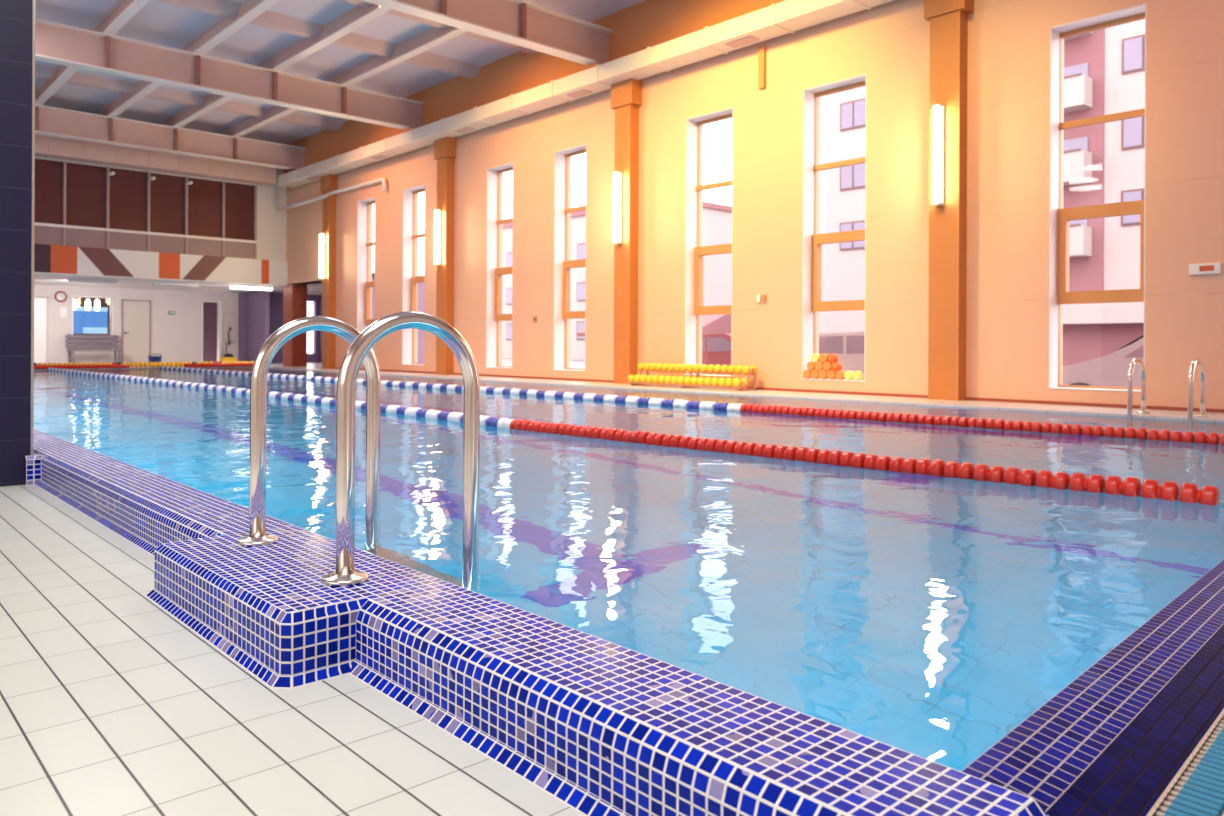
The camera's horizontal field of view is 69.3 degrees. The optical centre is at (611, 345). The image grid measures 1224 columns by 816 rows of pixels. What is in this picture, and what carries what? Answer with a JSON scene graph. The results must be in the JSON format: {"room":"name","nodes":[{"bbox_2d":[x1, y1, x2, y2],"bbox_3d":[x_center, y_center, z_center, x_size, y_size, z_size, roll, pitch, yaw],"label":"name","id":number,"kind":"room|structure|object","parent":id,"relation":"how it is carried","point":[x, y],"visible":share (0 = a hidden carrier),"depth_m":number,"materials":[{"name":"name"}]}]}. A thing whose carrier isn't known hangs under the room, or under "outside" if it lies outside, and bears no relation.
{"room":"indoor swimming pool","nodes":[
{"label":"indoor swimming pool","id":0,"kind":"room"},
{"bbox_2d":[85,299,90,309],"bbox_3d":[-16.405,-1.480,27.702,0.146,0.740,0.150,0,0,-43],"label":"pendant lamp","id":1,"kind":"object","parent":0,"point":[87,302],"visible":0.92,"depth_m":27.65,"materials":[{"name":"white plastic"}]},
{"bbox_2d":[34,284,237,363],"bbox_3d":[-18.252,-0.409,25.465,14.600,2.900,0.200,0,0,-43],"label":"wall","id":2,"kind":"structure","parent":0,"point":[177,337],"depth_m":28.66,"materials":[{"name":"beige paint"}]},
{"bbox_2d":[34,296,48,364],"bbox_3d":[-17.231,-0.454,26.216,0.920,2.040,0.095,0,0,-43],"label":"door","id":3,"kind":"structure","parent":2,"relation":"in","point":[41,304],"depth_m":26.41,"materials":[{"name":"white plastic"}]},
{"bbox_2d":[54,291,66,301],"bbox_3d":[-16.660,-1.491,26.754,0.340,0.340,0.050,0,0,-43],"label":"wall clock","id":4,"kind":"object","parent":2,"relation":"attached to","point":[60,296],"visible":1,"depth_m":26.75,"materials":[{"name":"white plastic"}]},
{"bbox_2d":[60,307,66,316],"bbox_3d":[-16.619,-1.021,26.817,0.170,0.300,0.015,0,0,-43],"label":"notice","id":5,"kind":"object","parent":2,"relation":"attached to","point":[63,310],"visible":1,"depth_m":26.81,"materials":[{"name":"paper"}]},
{"bbox_2d":[72,295,112,334],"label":"window","id":6,"kind":"structure","parent":2,"relation":"in","point":[91,321],"depth_m":28.54,"materials":[{"name":"blue glass"}]},
{"bbox_2d":[121,299,150,363],"bbox_3d":[-15.126,-0.444,28.152,0.840,2.040,0.095,0,0,-43],"label":"door","id":7,"kind":"structure","parent":2,"relation":"in","point":[136,314],"depth_m":28.14,"materials":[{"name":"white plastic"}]},
{"bbox_2d":[201,300,221,360],"bbox_3d":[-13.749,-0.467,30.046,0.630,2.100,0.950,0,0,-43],"label":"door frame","id":8,"kind":"structure","parent":2,"relation":"in","point":[220,302],"depth_m":29.87,"materials":[{"name":"white plastic"}]},
{"bbox_2d":[223,311,234,344],"bbox_3d":[-12.984,-0.608,30.019,0.320,1.152,0.225,0,0,-43],"label":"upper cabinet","id":9,"kind":"object","parent":2,"relation":"attached to","point":[228,316],"visible":1,"depth_m":29.97,"materials":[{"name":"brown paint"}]},
{"bbox_2d":[73,297,216,362],"bbox_3d":[-15.701,-0.572,28.896,6.000,2.650,1.400,0,0,-43],"label":"wall","id":10,"kind":"structure","parent":0,"point":[209,308],"depth_m":31.06,"materials":[{"name":"paint"}]},
{"bbox_2d":[34,274,279,292],"bbox_3d":[-16.679,-1.917,23.481,14.220,0.170,4.840,0,0,-43],"label":"ceiling","id":11,"kind":"structure","parent":0,"point":[41,279],"depth_m":25.98,"materials":[{"name":"beige paint"}]},
{"bbox_2d":[67,278,117,283],"bbox_3d":[-14.127,-1.783,24.089,1.200,0.112,0.180,0,0,-43],"label":"strip light","id":12,"kind":"object","parent":11,"relation":"attached to","point":[68,279],"visible":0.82,"depth_m":24.02,"materials":[{"name":"white plastic"}]},
{"bbox_2d":[68,281,116,283],"bbox_3d":[-14.127,-1.733,24.089,1.140,0.012,0.140,0,0,-43],"label":"diffuser","id":13,"kind":"object","parent":12,"relation":"attached to","point":[111,282],"depth_m":24.11,"materials":[{"name":"white plastic"}]},
{"bbox_2d":[152,282,197,286],"bbox_3d":[-12.581,-1.776,25.511,1.200,0.112,0.180,0,0,-43],"label":"strip light","id":14,"kind":"object","parent":11,"relation":"attached to","point":[153,283],"visible":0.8,"depth_m":25.41,"materials":[{"name":"white plastic"}]},
{"bbox_2d":[154,285,190,286],"bbox_3d":[-12.582,-1.726,25.511,1.140,0.012,0.140,0,0,-43],"label":"diffuser","id":15,"kind":"object","parent":14,"relation":"attached to","point":[154,285],"depth_m":25.51,"materials":[{"name":"plastic"}]},
{"bbox_2d":[229,284,272,290],"bbox_3d":[-10.709,-1.747,26.281,1.240,0.150,0.180,0,0,-43],"label":"strip light","id":16,"kind":"object","parent":11,"relation":"attached to","point":[232,286],"visible":0.79,"depth_m":26.20,"materials":[{"name":"white plastic"}]},
{"bbox_2d":[230,286,271,290],"bbox_3d":[-10.709,-1.717,26.281,1.200,0.090,0.160,0,0,-43],"label":"diffuser","id":17,"kind":"object","parent":16,"relation":"attached to","point":[268,288],"depth_m":26.25,"materials":[{"name":"white plastic"}]},
{"bbox_2d":[35,156,286,260],"bbox_3d":[-14.968,-4.253,21.634,14.220,3.420,0.140,0,0,-43],"label":"wall","id":18,"kind":"structure","parent":0,"point":[271,223],"depth_m":26.02,"materials":[{"name":"beige paint"}]},
{"bbox_2d":[34,159,256,258],"bbox_3d":[-15.286,-3.620,21.311,13.320,2.150,0.150,0,0,-43],"label":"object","id":19,"kind":"structure","parent":18,"relation":"in","point":[77,205],"depth_m":23.80,"materials":[{"name":"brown glass"}]},
{"bbox_2d":[34,244,287,285],"bbox_3d":[-14.947,-2.178,21.599,14.220,0.730,0.254,0,0,-43],"label":"wall band","id":20,"kind":"object","parent":18,"relation":"attached to","point":[48,259],"visible":0.93,"depth_m":23.84,"materials":[{"name":"paint"}]},
{"bbox_2d":[34,362,321,369],"bbox_3d":[-13.811,0.823,26.021,13.100,0.480,5.000,0,0,-43],"label":"deck","id":21,"kind":"object","parent":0,"point":[308,363],"visible":0.11,"depth_m":24.83,"materials":[{"name":"tile"}]},
{"bbox_2d":[34,364,129,368],"bbox_3d":[-14.352,0.530,22.253,4.001,0.100,0.106,0,0,-41],"label":"hose","id":22,"kind":"object","parent":21,"relation":"on","point":[106,365],"visible":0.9,"depth_m":22.82,"materials":[{"name":"red plastic"}]},
{"bbox_2d":[66,334,122,363],"bbox_3d":[-15.781,0.113,26.985,1.440,0.920,0.570,0,0,-43],"label":"bench","id":23,"kind":"object","parent":21,"relation":"on","point":[69,340],"visible":0.97,"depth_m":27.08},
{"bbox_2d":[34,361,253,367],"bbox_3d":[-12.919,0.507,23.851,7.273,0.150,0.180,0,0,-43],"label":"lane rope","id":24,"kind":"object","parent":21,"relation":"on","point":[132,364],"visible":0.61,"depth_m":24.08,"materials":[{"name":"yellow plastic"}]},
{"bbox_2d":[148,354,162,366],"bbox_3d":[-12.662,0.405,24.523,0.372,0.367,0.370,0,0,-43],"label":"tub","id":25,"kind":"object","parent":21,"relation":"on","point":[157,359],"visible":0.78,"depth_m":24.39,"materials":[{"name":"blue plastic"}]},
{"bbox_2d":[184,363,253,366],"bbox_3d":[-11.052,0.546,25.311,2.203,0.100,0.140,0,0,-43],"label":"hose","id":26,"kind":"object","parent":21,"relation":"on","point":[210,364],"visible":0.79,"depth_m":25.19,"materials":[{"name":"red plastic"}]},
{"bbox_2d":[220,343,236,361],"bbox_3d":[-12.726,0.236,29.350,0.440,0.703,0.435,0,0,-43],"label":"machine","id":27,"kind":"object","parent":21,"relation":"on","point":[228,357],"visible":0.7,"depth_m":29.22,"materials":[{"name":"yellow plastic"}]},
{"bbox_2d":[246,291,269,361],"bbox_3d":[-11.978,-0.619,29.908,0.150,2.420,1.650,0,0,-43],"label":"wall","id":28,"kind":"structure","parent":0,"point":[257,303],"depth_m":29.79,"materials":[{"name":"paint"}]},
{"bbox_2d":[0,485,584,815],"bbox_3d":[-9.871,0.782,8.927,4.560,0.001,35.500,0,0,-43],"label":"floor","id":29,"kind":"structure","parent":0,"point":[111,705],"depth_m":1.93,"materials":[{"name":"tile"}]},
{"bbox_2d":[0,0,35,486],"bbox_3d":[-4.501,-2.552,4.777,2.222,6.720,0.858,0,0,-43],"label":"column","id":30,"kind":"structure","parent":29,"relation":"on","point":[17,17],"depth_m":5.16,"materials":[{"name":"blue tile"}]},
{"bbox_2d":[25,429,1047,815],"bbox_3d":[-8.173,0.825,10.499,0.499,0.410,25.485,0,0,-43],"label":"pool coping","id":31,"kind":"object","parent":29,"relation":"on","point":[601,727],"visible":1,"depth_m":1.88,"materials":[{"name":"blue tile"}]},
{"bbox_2d":[237,311,479,586],"bbox_3d":[-0.819,0.736,2.844,0.521,1.680,0.768,0,0,-43],"label":"pool ladder","id":32,"kind":"object","parent":31,"relation":"attached to","point":[360,350],"visible":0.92,"depth_m":2.73,"materials":[{"name":"metal"}]},
{"bbox_2d":[237,274,373,295],"bbox_3d":[-8.858,-1.898,28.051,3.480,0.130,9.100,0,0,-43],"label":"ceiling","id":33,"kind":"structure","parent":0,"point":[316,288],"depth_m":28.88,"materials":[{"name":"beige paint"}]},
{"bbox_2d":[298,366,321,367],"bbox_3d":[-7.151,0.855,26.032,3.280,0.480,4.000,0,0,-43],"label":"floor","id":34,"kind":"structure","parent":0,"point":[298,366],"depth_m":26.15,"materials":[{"name":"tile"}]},
{"bbox_2d":[283,283,306,366],"bbox_3d":[-9.447,-0.616,26.387,0.450,2.440,0.660,0,0,-43],"label":"column","id":35,"kind":"structure","parent":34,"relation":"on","point":[294,295],"depth_m":26.16,"materials":[{"name":"orange paint"}]},
{"bbox_2d":[238,272,423,362],"bbox_3d":[-8.725,-0.463,28.180,3.100,3.100,9.100,0,0,-43],"label":"wall","id":36,"kind":"structure","parent":0,"point":[275,300],"depth_m":31.09,"materials":[{"name":"paint"}]},
{"bbox_2d":[35,0,644,144],"bbox_3d":[-6.209,-5.970,12.264,14.820,0.100,35.900,0,0,-43],"label":"ceiling","id":37,"kind":"structure","parent":0,"point":[157,22],"depth_m":17.57,"materials":[{"name":"white paint"}]},
{"bbox_2d":[35,0,149,104],"bbox_3d":[-4.197,-5.756,10.651,0.180,0.310,30.400,0,0,-43],"label":"purlin","id":38,"kind":"structure","parent":37,"relation":"attached to","point":[126,10],"depth_m":15.96,"materials":[{"name":"paint"}]},
{"bbox_2d":[98,0,279,116],"bbox_3d":[-3.056,-5.750,11.701,0.180,0.310,30.400,0,0,-43],"label":"purlin","id":39,"kind":"structure","parent":37,"relation":"attached to","point":[223,29],"depth_m":16.48,"materials":[{"name":"paint"}]},
{"bbox_2d":[161,4,390,127],"bbox_3d":[-1.951,-5.745,12.716,0.180,0.310,30.400,0,0,-43],"label":"purlin","id":40,"kind":"structure","parent":37,"relation":"attached to","point":[358,16],"depth_m":17.02,"materials":[{"name":"paint"}]},
{"bbox_2d":[35,0,538,130],"bbox_3d":[-4.500,-5.827,10.169,14.100,0.170,24.200,0,0,-43],"label":"ceiling panels","id":41,"kind":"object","parent":37,"relation":"attached to","point":[229,9],"depth_m":17.75,"materials":[{"name":"paint"}]},
{"bbox_2d":[218,0,533,136],"bbox_3d":[-0.847,-5.739,13.731,0.180,0.310,30.400,0,0,-43],"label":"purlin","id":42,"kind":"structure","parent":37,"relation":"attached to","point":[432,37],"depth_m":18.09,"materials":[{"name":"paint"}]},
{"bbox_2d":[251,366,1223,421],"bbox_3d":[0.220,0.891,14.810,1.060,0.480,30.500,0,0,-43],"label":"deck","id":43,"kind":"object","parent":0,"point":[1053,408],"visible":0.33,"depth_m":11.24,"materials":[{"name":"tile"}]},
{"bbox_2d":[629,367,756,390],"bbox_3d":[1.228,0.486,13.929,0.412,0.340,2.360,0,0,-43],"label":"dumbbell rack","id":44,"kind":"object","parent":43,"relation":"on","point":[741,388],"visible":0.86,"depth_m":13.65,"materials":[{"name":"metal"}]},
{"bbox_2d":[725,378,739,386],"bbox_3d":[1.793,0.540,13.124,0.238,0.124,0.121,0,0,-43],"label":"dumbbell","id":45,"kind":"object","parent":44,"relation":"on","point":[728,382],"visible":0.58,"depth_m":13.04,"materials":[{"name":"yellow plastic"}]},
{"bbox_2d":[732,378,747,386],"bbox_3d":[1.887,0.540,13.021,0.238,0.124,0.121,0,0,-43],"label":"dumbbell","id":46,"kind":"object","parent":44,"relation":"on","point":[736,382],"visible":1,"depth_m":12.95,"materials":[{"name":"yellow plastic"}]},
{"bbox_2d":[742,365,757,373],"bbox_3d":[2.050,0.351,13.171,0.238,0.124,0.121,0,0,-43],"label":"dumbbell","id":47,"kind":"object","parent":44,"relation":"on","point":[745,369],"visible":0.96,"depth_m":13.11,"materials":[{"name":"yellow plastic"}]},
{"bbox_2d":[1127,358,1210,420],"bbox_3d":[5.371,0.861,8.577,0.504,1.490,0.638,0,0,-43],"label":"pool ladder","id":48,"kind":"object","parent":43,"relation":"attached to","point":[1134,361],"visible":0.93,"depth_m":8.52,"materials":[{"name":"metal"}]},
{"bbox_2d":[283,0,1223,408],"bbox_3d":[0.661,-2.377,15.338,0.520,7.020,30.700,0,0,-43],"label":"wall","id":49,"kind":"structure","parent":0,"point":[1008,62],"depth_m":12.90,"materials":[{"name":"orange paint"}]},
{"bbox_2d":[320,174,337,368],"bbox_3d":[-7.679,-2.113,23.985,0.250,5.450,0.530,0,0,-43],"label":"pilaster","id":50,"kind":"object","parent":49,"relation":"attached to","point":[328,183],"visible":0.79,"depth_m":23.87,"materials":[{"name":"orange paint"}]},
{"bbox_2d":[320,233,325,278],"bbox_3d":[-7.829,-2.431,23.921,0.140,1.245,0.110,0,0,-43],"label":"wall lamp","id":51,"kind":"object","parent":50,"relation":"attached to","point":[322,235],"visible":1,"depth_m":23.89,"materials":[{"name":"white plastic"}]},
{"bbox_2d":[277,177,386,210],"bbox_3d":[-7.701,-4.003,23.889,6.084,0.350,0.257,0,0,44],"label":"drain pipe","id":52,"kind":"object","parent":50,"relation":"attached to","point":[384,184],"visible":1,"depth_m":23.49,"materials":[{"name":"metal"}]},
{"bbox_2d":[357,197,374,362],"bbox_3d":[-6.199,-1.660,22.787,0.330,4.200,0.950,0,0,-43],"label":"window","id":53,"kind":"structure","parent":49,"relation":"attached to","point":[363,284],"depth_m":23.11,"materials":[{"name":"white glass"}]},
{"bbox_2d":[402,185,424,364],"bbox_3d":[-4.585,-1.652,21.032,0.330,4.200,1.020,0,0,-43],"label":"window","id":54,"kind":"structure","parent":49,"relation":"attached to","point":[410,282],"depth_m":21.38,"materials":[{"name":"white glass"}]},
{"bbox_2d":[434,137,456,374],"bbox_3d":[-3.719,-2.093,19.679,0.250,5.450,0.530,0,0,-43],"label":"pilaster","id":55,"kind":"object","parent":49,"relation":"attached to","point":[445,149],"visible":0.88,"depth_m":19.57,"materials":[{"name":"orange paint"}]},
{"bbox_2d":[434,209,441,265],"bbox_3d":[-3.869,-2.411,19.614,0.140,1.245,0.110,0,0,-43],"label":"wall lamp","id":56,"kind":"object","parent":55,"relation":"attached to","point":[437,212],"visible":1,"depth_m":19.58,"materials":[{"name":"white plastic"}]},
{"bbox_2d":[486,163,512,368],"bbox_3d":[-2.226,-1.641,18.466,0.330,4.200,0.930,0,0,-43],"label":"window","id":57,"kind":"structure","parent":49,"relation":"attached to","point":[494,314],"depth_m":18.78,"materials":[{"name":"white plastic"}]},
{"bbox_2d":[554,144,585,370],"bbox_3d":[-0.686,-1.633,16.792,0.330,4.200,0.940,0,0,-43],"label":"window","id":58,"kind":"structure","parent":49,"relation":"attached to","point":[562,312],"depth_m":17.10,"materials":[{"name":"white plastic"}]},
{"bbox_2d":[611,78,641,383],"bbox_3d":[0.240,-2.074,15.373,0.250,5.450,0.530,0,0,-43],"label":"pilaster","id":59,"kind":"object","parent":49,"relation":"attached to","point":[626,95],"visible":0.86,"depth_m":15.27,"materials":[{"name":"orange paint"}]},
{"bbox_2d":[613,171,621,243],"bbox_3d":[0.091,-2.392,15.308,0.140,1.245,0.110,0,0,-43],"label":"wall lamp","id":60,"kind":"object","parent":59,"relation":"attached to","point":[617,210],"visible":1,"depth_m":15.26,"materials":[{"name":"white plastic"}]},
{"bbox_2d":[684,107,732,376],"bbox_3d":[1.653,-1.622,14.248,0.330,4.200,0.990,0,0,-43],"label":"window","id":61,"kind":"structure","parent":49,"relation":"attached to","point":[694,307],"depth_m":14.57,"materials":[{"name":"white plastic"}]},
{"bbox_2d":[757,294,765,301],"bbox_3d":[2.252,-0.719,13.337,0.035,0.120,0.160,0,0,-43],"label":"wall switch","id":62,"kind":"object","parent":49,"relation":"attached to","point":[758,295],"visible":1,"depth_m":13.34,"materials":[{"name":"white plastic"}]},
{"bbox_2d":[758,46,765,88],"bbox_3d":[2.260,-4.194,13.328,0.060,0.630,0.110,0,0,-43],"label":"wall bracket","id":63,"kind":"object","parent":49,"relation":"attached to","point":[761,50],"visible":1,"depth_m":13.30,"materials":[{"name":"paint"}]},
{"bbox_2d":[336,367,1223,412],"bbox_3d":[1.742,0.641,13.899,0.015,0.035,27.100,0,0,-43],"label":"baseboard","id":64,"kind":"structure","parent":49,"relation":"attached to","point":[758,388],"depth_m":11.45,"materials":[{"name":"tile"}]},
{"bbox_2d":[802,74,866,381],"bbox_3d":[3.223,-1.614,12.541,0.330,4.200,1.030,0,0,-43],"label":"window","id":65,"kind":"structure","parent":49,"relation":"attached to","point":[812,303],"depth_m":12.86,"materials":[{"name":"white plastic"}]},
{"bbox_2d":[803,370,810,378],"bbox_3d":[2.825,0.405,12.774,0.075,0.132,0.132,0,0,-43],"label":"noodle","id":66,"kind":"object","parent":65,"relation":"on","point":[806,373],"visible":1,"depth_m":12.74,"materials":[{"name":"orange plastic"}]},
{"bbox_2d":[811,370,819,378],"bbox_3d":[2.917,0.406,12.674,0.075,0.132,0.132,0,0,-43],"label":"noodle","id":67,"kind":"object","parent":65,"relation":"on","point":[814,373],"visible":1,"depth_m":12.65,"materials":[{"name":"orange plastic"}]},
{"bbox_2d":[807,361,815,370],"bbox_3d":[2.872,0.288,12.724,0.075,0.132,0.132,0,0,-43],"label":"noodle","id":68,"kind":"object","parent":67,"relation":"on","point":[810,365],"visible":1,"depth_m":12.70,"materials":[{"name":"orange plastic"}]},
{"bbox_2d":[819,370,827,378],"bbox_3d":[3.010,0.406,12.573,0.075,0.132,0.132,0,0,-43],"label":"noodle","id":69,"kind":"object","parent":65,"relation":"on","point":[822,374],"visible":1,"depth_m":12.54,"materials":[{"name":"orange plastic"}]},
{"bbox_2d":[815,362,823,370],"bbox_3d":[2.964,0.289,12.623,0.075,0.132,0.132,0,0,-43],"label":"noodle","id":70,"kind":"object","parent":69,"relation":"on","point":[818,365],"visible":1,"depth_m":12.60,"materials":[{"name":"orange plastic"}]},
{"bbox_2d":[811,353,819,362],"bbox_3d":[2.919,0.172,12.674,0.075,0.132,0.132,0,0,-43],"label":"noodle","id":71,"kind":"object","parent":70,"relation":"on","point":[814,357],"visible":1,"depth_m":12.65,"materials":[{"name":"yellow plastic"}]},
{"bbox_2d":[827,370,835,379],"bbox_3d":[3.102,0.407,12.473,0.075,0.132,0.132,0,0,-43],"label":"noodle","id":72,"kind":"object","parent":65,"relation":"on","point":[830,374],"visible":1,"depth_m":12.44,"materials":[{"name":"orange plastic"}]},
{"bbox_2d":[823,362,831,370],"bbox_3d":[3.057,0.289,12.523,0.075,0.132,0.132,0,0,-43],"label":"noodle","id":73,"kind":"object","parent":72,"relation":"on","point":[826,366],"visible":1,"depth_m":12.49,"materials":[{"name":"orange plastic"}]},
{"bbox_2d":[819,353,827,362],"bbox_3d":[3.011,0.172,12.573,0.075,0.132,0.132,0,0,-43],"label":"noodle","id":74,"kind":"object","parent":73,"relation":"on","point":[822,357],"visible":1,"depth_m":12.55,"materials":[{"name":"orange plastic"}]},
{"bbox_2d":[835,370,844,379],"bbox_3d":[3.195,0.407,12.372,0.075,0.132,0.132,0,0,-43],"label":"noodle","id":75,"kind":"object","parent":65,"relation":"on","point":[839,375],"visible":1,"depth_m":12.34,"materials":[{"name":"orange plastic"}]},
{"bbox_2d":[831,362,841,370],"bbox_3d":[3.155,0.290,12.428,0.108,0.132,0.132,0,0,-43],"label":"foam roller","id":76,"kind":"object","parent":75,"relation":"on","point":[835,366],"visible":1,"depth_m":12.39,"materials":[{"name":"orange plastic"}]},
{"bbox_2d":[827,354,837,362],"bbox_3d":[3.110,0.173,12.479,0.108,0.132,0.132,0,0,-43],"label":"foam roller","id":77,"kind":"object","parent":76,"relation":"on","point":[831,358],"visible":1,"depth_m":12.44,"materials":[{"name":"orange plastic"}]},
{"bbox_2d":[844,371,852,379],"bbox_3d":[3.287,0.408,12.272,0.075,0.132,0.132,0,0,-43],"label":"noodle","id":78,"kind":"object","parent":65,"relation":"on","point":[848,374],"visible":1,"depth_m":12.24,"materials":[{"name":"yellow plastic"}]},
{"bbox_2d":[852,371,862,380],"bbox_3d":[3.379,0.408,12.171,0.075,0.132,0.132,0,0,-43],"label":"noodle","id":79,"kind":"object","parent":65,"relation":"on","point":[857,375],"visible":1,"depth_m":12.14,"materials":[{"name":"yellow plastic"}]},
{"bbox_2d":[924,0,973,400],"bbox_3d":[4.200,-2.054,11.067,0.250,5.450,0.530,0,0,-43],"label":"pilaster","id":80,"kind":"object","parent":49,"relation":"attached to","point":[948,19],"visible":1,"depth_m":10.98,"materials":[{"name":"orange paint"}]},
{"bbox_2d":[278,0,893,187],"bbox_3d":[0.137,-4.708,15.218,0.498,0.310,28.350,0,0,-43],"label":"ventilation duct","id":81,"kind":"object","parent":80,"relation":"attached to","point":[788,16],"visible":0.99,"depth_m":15.12,"materials":[{"name":"metal"}]},
{"bbox_2d":[35,134,276,185],"bbox_3d":[-14.767,-4.968,21.034,13.500,0.579,0.530,0,0,-43],"label":"ventilation duct","id":82,"kind":"object","parent":81,"relation":"attached to","point":[45,146],"visible":0.61,"depth_m":23.20,"materials":[{"name":"metal"}]},
{"bbox_2d":[370,155,387,159],"bbox_3d":[-5.664,-4.591,21.534,0.220,0.018,0.500,0,0,-43],"label":"outlet","id":83,"kind":"object","parent":81,"relation":"attached to","point":[377,157],"depth_m":21.51,"materials":[{"name":"paint"}]},
{"bbox_2d":[454,127,474,132],"bbox_3d":[-3.126,-4.578,18.773,0.220,0.018,0.500,0,0,-43],"label":"outlet","id":84,"kind":"object","parent":81,"relation":"attached to","point":[462,129],"depth_m":18.75,"materials":[{"name":"paint"}]},
{"bbox_2d":[566,89,592,97],"bbox_3d":[-0.588,-4.566,16.013,0.220,0.018,0.500,0,0,-43],"label":"outlet","id":85,"kind":"object","parent":81,"relation":"attached to","point":[578,93],"depth_m":15.97,"materials":[{"name":"paint"}]},
{"bbox_2d":[725,36,759,47],"bbox_3d":[1.951,-4.553,13.253,0.220,0.018,0.500,0,0,-43],"label":"outlet","id":86,"kind":"object","parent":81,"relation":"attached to","point":[744,40],"depth_m":13.21,"materials":[{"name":"paint"}]},
{"bbox_2d":[932,104,944,205],"bbox_3d":[4.050,-2.373,11.002,0.140,1.245,0.110,0,0,-43],"label":"wall lamp","id":87,"kind":"object","parent":80,"relation":"attached to","point":[938,109],"visible":1,"depth_m":10.95,"materials":[{"name":"white plastic"}]},
{"bbox_2d":[1048,3,1145,391],"bbox_3d":[5.534,-1.603,10.027,0.330,4.200,1.000,0,0,-43],"label":"window","id":88,"kind":"structure","parent":49,"relation":"attached to","point":[1060,218],"depth_m":10.29,"materials":[{"name":"white plastic"}]},
{"bbox_2d":[1189,263,1221,274],"bbox_3d":[6.113,-0.795,9.123,0.056,0.110,0.280,0,0,-43],"label":"emergency light","id":89,"kind":"object","parent":49,"relation":"attached to","point":[1206,268],"visible":1,"depth_m":9.10,"materials":[{"name":"white plastic"}]},
{"bbox_2d":[961,559,1223,815],"bbox_3d":[3.641,0.920,4.119,0.599,0.456,8.297,0,0,45],"label":"pool edge","id":90,"kind":"object","parent":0,"point":[1112,740],"depth_m":1.63,"materials":[{"name":"tile"}]},
{"bbox_2d":[1146,709,1223,815],"bbox_3d":[1.257,0.695,1.548,0.330,0.022,1.270,0,0,45],"label":"grate","id":91,"kind":"object","parent":90,"relation":"on","point":[1200,792],"visible":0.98,"depth_m":1.38,"materials":[{"name":"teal plastic"}]},
{"bbox_3d":[-4.981,1.396,13.531,8.325,1.480,25.345,0,0,-43],"label":"basin","id":92,"kind":"object","parent":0,"visible":0},
{"bbox_2d":[34,367,1223,770],"bbox_3d":[-4.979,0.650,13.530,8.330,0.001,25.345,0,0,-43],"label":"pool water","id":93,"kind":"object","parent":92,"relation":"in","point":[929,617],"visible":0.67,"depth_m":3.32,"materials":[{"name":"blue liquid"}]},
{"bbox_2d":[47,367,1223,504],"bbox_3d":[-5.711,0.626,12.759,0.405,0.118,25.070,0,0,-43],"label":"lane rope","id":94,"kind":"object","parent":93,"relation":"on","point":[1131,486],"visible":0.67,"depth_m":5.10,"materials":[{"name":"plastic"}]},
{"bbox_2d":[159,366,1223,444],"bbox_3d":[-3.613,0.636,14.660,0.244,0.124,25.082,0,0,-43],"label":"lane rope","id":95,"kind":"object","parent":93,"relation":"on","point":[1077,429],"visible":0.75,"depth_m":8.29,"materials":[{"name":"plastic"}]},
{"bbox_3d":[-11.607,-2.437,7.317,0.200,7.020,35.900,0,0,-43],"label":"wall","id":96,"kind":"structure","parent":0,"visible":0},
{"bbox_2d":[35,104,306,169],"bbox_3d":[-13.944,-5.328,20.437,14.100,0.640,0.280,0,0,-43],"label":"girder","id":97,"kind":"object","parent":96,"relation":"attached to","point":[49,121],"visible":0.83,"depth_m":22.64,"materials":[{"name":"metal"}]},
{"bbox_2d":[35,19,424,129],"bbox_3d":[-9.579,-5.307,15.690,14.100,0.640,0.280,0,0,-43],"label":"girder","id":98,"kind":"object","parent":96,"relation":"attached to","point":[56,43],"visible":0.83,"depth_m":17.31,"materials":[{"name":"metal"}]},
{"bbox_2d":[362,0,613,64],"bbox_3d":[-5.247,-5.286,10.978,14.100,0.640,0.280,0,0,-43],"label":"girder","id":99,"kind":"object","parent":96,"relation":"attached to","point":[522,23],"visible":0.94,"depth_m":14.36,"materials":[{"name":"metal"}]},
{"label":"outside","id":100,"kind":"structure","parent":0,"visible":0},
{"bbox_2d":[307,353,584,368],"bbox_3d":[20.881,1.302,66.755,98.880,0.100,150.000,0,0,-43],"label":"ground","id":101,"kind":"structure","parent":100,"point":[580,364],"depth_m":57.64,"materials":[{"name":"white"}]},
{"bbox_2d":[502,201,731,359],"bbox_3d":[-0.341,-4.822,75.742,10.400,11.900,24.400,0,0,-43],"label":"apartment building","id":102,"kind":"structure","parent":101,"relation":"on","point":[717,218],"depth_m":70.38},
{"bbox_2d":[576,314,731,335],"bbox_3d":[2.369,-0.108,32.881,4.600,2.500,6.000,0,0,-43],"label":"shed","id":103,"kind":"object","parent":101,"relation":"on","point":[711,324],"visible":0.06,"depth_m":30.08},
{"bbox_2d":[702,334,730,372],"bbox_3d":[2.736,0.429,22.876,1.700,1.468,4.263,0,0,-43],"label":"car","id":104,"kind":"object","parent":101,"relation":"on","point":[716,348],"visible":0.05,"depth_m":21.83,"materials":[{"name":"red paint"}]},
{"bbox_2d":[819,331,864,377],"bbox_3d":[5.029,0.441,18.463,1.700,1.468,4.263,0,0,-43],"label":"car","id":105,"kind":"object","parent":101,"relation":"on","point":[849,347],"visible":0.09,"depth_m":17.63,"materials":[{"name":"white paint"}]},
{"bbox_2d":[819,19,1144,365],"bbox_3d":[21.575,-7.415,36.448,10.950,17.300,28.500,0,0,-43],"label":"apartment building","id":106,"kind":"structure","parent":101,"relation":"on","point":[1104,69],"depth_m":33.30,"materials":[{"name":"paint"}]},
{"bbox_2d":[1062,335,1143,387],"bbox_3d":[8.658,0.458,13.038,1.700,1.468,4.263,0,0,-43],"label":"car","id":107,"kind":"object","parent":101,"relation":"on","point":[1110,370],"visible":0.15,"depth_m":13.18,"materials":[{"name":"white paint"}]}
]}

